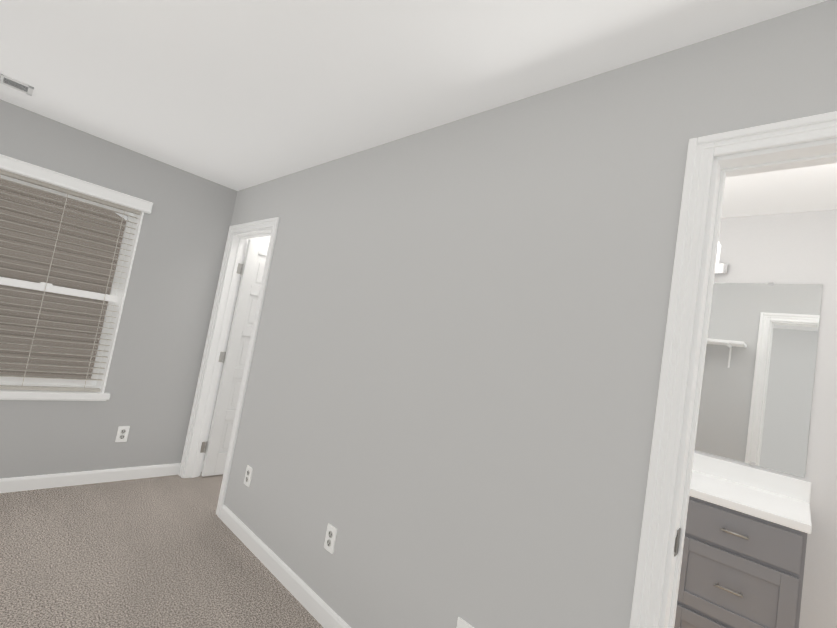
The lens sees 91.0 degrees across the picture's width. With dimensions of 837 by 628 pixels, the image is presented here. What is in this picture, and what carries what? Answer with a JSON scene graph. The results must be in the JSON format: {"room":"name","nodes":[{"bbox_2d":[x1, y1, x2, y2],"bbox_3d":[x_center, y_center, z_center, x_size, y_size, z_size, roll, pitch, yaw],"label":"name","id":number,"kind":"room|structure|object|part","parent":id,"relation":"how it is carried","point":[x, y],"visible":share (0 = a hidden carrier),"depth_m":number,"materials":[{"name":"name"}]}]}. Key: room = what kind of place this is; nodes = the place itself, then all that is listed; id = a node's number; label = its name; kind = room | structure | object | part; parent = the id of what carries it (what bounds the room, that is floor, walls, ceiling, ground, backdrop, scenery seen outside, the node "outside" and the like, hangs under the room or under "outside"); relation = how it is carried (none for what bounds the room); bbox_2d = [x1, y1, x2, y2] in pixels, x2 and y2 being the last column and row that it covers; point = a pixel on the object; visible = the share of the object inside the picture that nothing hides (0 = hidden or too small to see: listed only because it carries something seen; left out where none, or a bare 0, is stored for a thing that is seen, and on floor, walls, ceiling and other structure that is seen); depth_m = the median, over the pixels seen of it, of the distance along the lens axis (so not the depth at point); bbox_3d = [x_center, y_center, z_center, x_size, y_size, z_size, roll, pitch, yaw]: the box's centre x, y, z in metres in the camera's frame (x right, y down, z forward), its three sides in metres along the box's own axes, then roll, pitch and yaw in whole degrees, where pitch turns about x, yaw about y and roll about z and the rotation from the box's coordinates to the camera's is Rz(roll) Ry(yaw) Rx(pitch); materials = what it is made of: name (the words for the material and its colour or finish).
{"room":"empty bedroom","nodes":[
{"label":"empty bedroom","id":0,"kind":"room"},
{"bbox_2d":[0,99,269,478],"bbox_3d":[-2.332,0.005,3.090,0.120,2.480,4.870,5,-6,43],"label":"wall","id":1,"kind":"structure","parent":0,"point":[156,362],"depth_m":3.19,"materials":[{"name":"grey paint"}]},
{"bbox_2d":[0,389,109,400],"bbox_3d":[-2.954,0.465,2.420,0.095,0.056,1.860,5,-6,43],"label":"window sill","id":2,"kind":"structure","parent":1,"relation":"attached to","point":[7,394],"depth_m":2.83,"materials":[{"name":"white wood"}]},
{"bbox_2d":[0,175,143,392],"bbox_3d":[-2.861,-0.265,2.502,0.116,1.430,1.790,5,-6,43],"label":"window","id":3,"kind":"structure","parent":1,"relation":"in","point":[121,295],"depth_m":3.06,"materials":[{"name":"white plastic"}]},
{"bbox_3d":[-2.861,-0.265,2.502,0.107,1.340,1.700,5,-6,43],"label":"window sash","id":4,"kind":"part","parent":3,"relation":"part of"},
{"bbox_2d":[0,169,140,391],"bbox_3d":[-2.539,-0.188,2.801,0.070,1.404,0.865,5,-6,43],"label":"window blind","id":5,"kind":"object","parent":3,"relation":"attached to","point":[58,189],"visible":1,"depth_m":2.84,"materials":[{"name":"grey"}]},
{"bbox_2d":[0,154,152,213],"bbox_3d":[-2.681,-0.969,2.498,0.052,0.083,1.860,5,-6,43],"label":"blind valance","id":6,"kind":"object","parent":1,"relation":"attached to","point":[25,169],"visible":1,"depth_m":2.81,"materials":[{"name":"white wood"}]},
{"bbox_2d":[0,463,180,492],"bbox_3d":[-3.049,1.043,2.343,0.014,0.092,3.114,5,-6,43],"label":"baseboard","id":7,"kind":"structure","parent":1,"relation":"attached to","point":[14,484],"depth_m":3.00,"materials":[{"name":"white wood"}]},
{"bbox_2d":[115,426,129,441],"bbox_3d":[-2.268,0.921,3.155,0.010,0.118,0.072,5,-6,43],"label":"electrical outlet","id":8,"kind":"object","parent":1,"relation":"attached to","point":[122,433],"visible":1,"depth_m":3.15,"materials":[{"name":"white plastic"}]},
{"bbox_2d":[0,472,322,627],"bbox_3d":[-0.849,1.431,1.301,4.920,0.100,4.990,5,-6,43],"label":"floor","id":9,"kind":"structure","parent":0,"point":[172,551],"depth_m":2.20,"materials":[{"name":"carpet"}]},
{"bbox_2d":[0,0,836,217],"bbox_3d":[-0.423,-1.107,1.493,4.920,0.100,4.990,5,-6,43],"label":"ceiling","id":10,"kind":"structure","parent":0,"point":[237,95],"depth_m":1.76,"materials":[{"name":"white paint"}]},
{"bbox_2d":[0,73,33,95],"bbox_3d":[-2.362,-1.319,2.255,0.150,0.007,0.370,5,-6,43],"label":"ceiling vent","id":11,"kind":"object","parent":10,"relation":"in","point":[12,83],"visible":0.98,"depth_m":2.34,"materials":[{"name":"white metal"}]},
{"bbox_2d":[224,0,836,627],"bbox_3d":[-0.080,0.300,1.996,4.920,2.480,0.120,5,-6,43],"label":"wall","id":12,"kind":"structure","parent":0,"point":[448,410],"depth_m":1.60,"materials":[{"name":"grey paint"}]},
{"bbox_2d":[178,217,279,517],"bbox_3d":[-1.461,0.333,3.271,0.864,2.150,0.158,5,-6,43],"label":"door frame","id":13,"kind":"structure","parent":12,"relation":"attached to","point":[213,358],"depth_m":3.47,"materials":[{"name":"white wood"}]},
{"bbox_2d":[201,239,268,476],"bbox_3d":[-1.423,0.414,3.802,0.195,2.058,0.702,5,-6,43],"label":"bedroom door","id":14,"kind":"structure","parent":13,"relation":"attached to","point":[233,368],"depth_m":3.60,"materials":[{"name":"white wood"}]},
{"bbox_2d":[244,465,252,486],"bbox_3d":[-1.114,1.059,2.691,0.072,0.118,0.010,5,-6,43],"label":"electrical outlet","id":15,"kind":"object","parent":12,"relation":"attached to","point":[248,474],"visible":1,"depth_m":2.68,"materials":[{"name":"white plastic"}]},
{"bbox_2d":[220,505,350,627],"bbox_3d":[-0.442,1.452,1.973,2.536,0.092,0.014,5,-6,43],"label":"baseboard","id":16,"kind":"structure","parent":12,"relation":"attached to","point":[315,605],"depth_m":2.24,"materials":[{"name":"white wood"}]},
{"bbox_2d":[324,523,336,553],"bbox_3d":[-0.439,1.119,2.050,0.072,0.118,0.010,5,-6,43],"label":"electrical outlet","id":17,"kind":"object","parent":12,"relation":"attached to","point":[330,538],"visible":1,"depth_m":2.04,"materials":[{"name":"white plastic"}]},
{"bbox_2d":[457,617,473,627],"bbox_3d":[0.162,1.171,1.480,0.072,0.118,0.010,5,-6,43],"label":"electrical outlet","id":18,"kind":"object","parent":12,"relation":"attached to","point":[461,623],"visible":1,"depth_m":1.49,"materials":[{"name":"white plastic"}]},
{"bbox_2d":[630,111,836,627],"bbox_3d":[1.025,0.571,0.908,0.916,2.150,0.158,5,-6,43],"label":"door frame","id":19,"kind":"structure","parent":12,"relation":"attached to","point":[713,161],"depth_m":1.16,"materials":[{"name":"white wood"}]},
{"bbox_3d":[0.718,0.634,1.141,0.004,0.070,0.046,5,-6,43],"label":"trim strike plate","id":20,"kind":"part","parent":19,"relation":"part of","materials":[{"name":"silver metal"}]},
{"bbox_2d":[694,209,836,627],"bbox_3d":[0.997,0.569,3.157,4.680,2.480,0.120,5,-6,43],"label":"wall","id":21,"kind":"structure","parent":0,"point":[792,248],"depth_m":2.15,"materials":[{"name":"grey paint"}]},
{"bbox_2d":[715,241,727,273],"bbox_3d":[1.595,-0.340,2.624,0.600,0.185,0.150,5,-6,43],"label":"sconce","id":22,"kind":"object","parent":21,"relation":"attached to","point":[721,268],"visible":0.1,"depth_m":2.46,"materials":[{"name":"silver metal"}]},
{"bbox_2d":[692,453,810,500],"bbox_3d":[1.476,0.852,2.547,1.380,0.100,0.018,5,-6,43],"label":"backsplash","id":23,"kind":"structure","parent":21,"relation":"attached to","point":[745,475],"depth_m":2.22,"materials":[{"name":"white stone"}]},
{"bbox_2d":[695,283,822,477],"bbox_3d":[1.574,0.293,2.594,1.330,1.018,0.010,5,-6,43],"label":"mirror","id":24,"kind":"object","parent":21,"relation":"attached to","point":[755,407],"visible":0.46,"depth_m":2.28,"materials":[{"name":"clear glass"}]},
{"bbox_3d":[1.010,1.778,1.773,2.830,0.100,1.698,5,-6,43],"label":"floor","id":25,"kind":"structure","parent":0,"visible":0},
{"bbox_2d":[674,493,810,627],"bbox_3d":[1.193,1.335,2.298,1.360,0.910,0.597,5,-6,43],"label":"bathroom vanity","id":26,"kind":"object","parent":25,"relation":"on","point":[747,529],"depth_m":1.80,"materials":[{"name":"grey wood"}]},
{"bbox_2d":[690,469,811,532],"bbox_3d":[1.279,0.872,2.342,1.380,0.035,0.573,5,-6,43],"label":"countertop","id":27,"kind":"structure","parent":26,"relation":"on","point":[790,510],"depth_m":1.94,"materials":[{"name":"white stone"}]},
{"label":"outside","id":28,"kind":"structure","parent":0,"visible":0},
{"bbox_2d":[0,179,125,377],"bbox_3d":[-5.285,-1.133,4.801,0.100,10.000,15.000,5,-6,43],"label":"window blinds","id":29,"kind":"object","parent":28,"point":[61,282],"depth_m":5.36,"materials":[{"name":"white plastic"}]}
]}

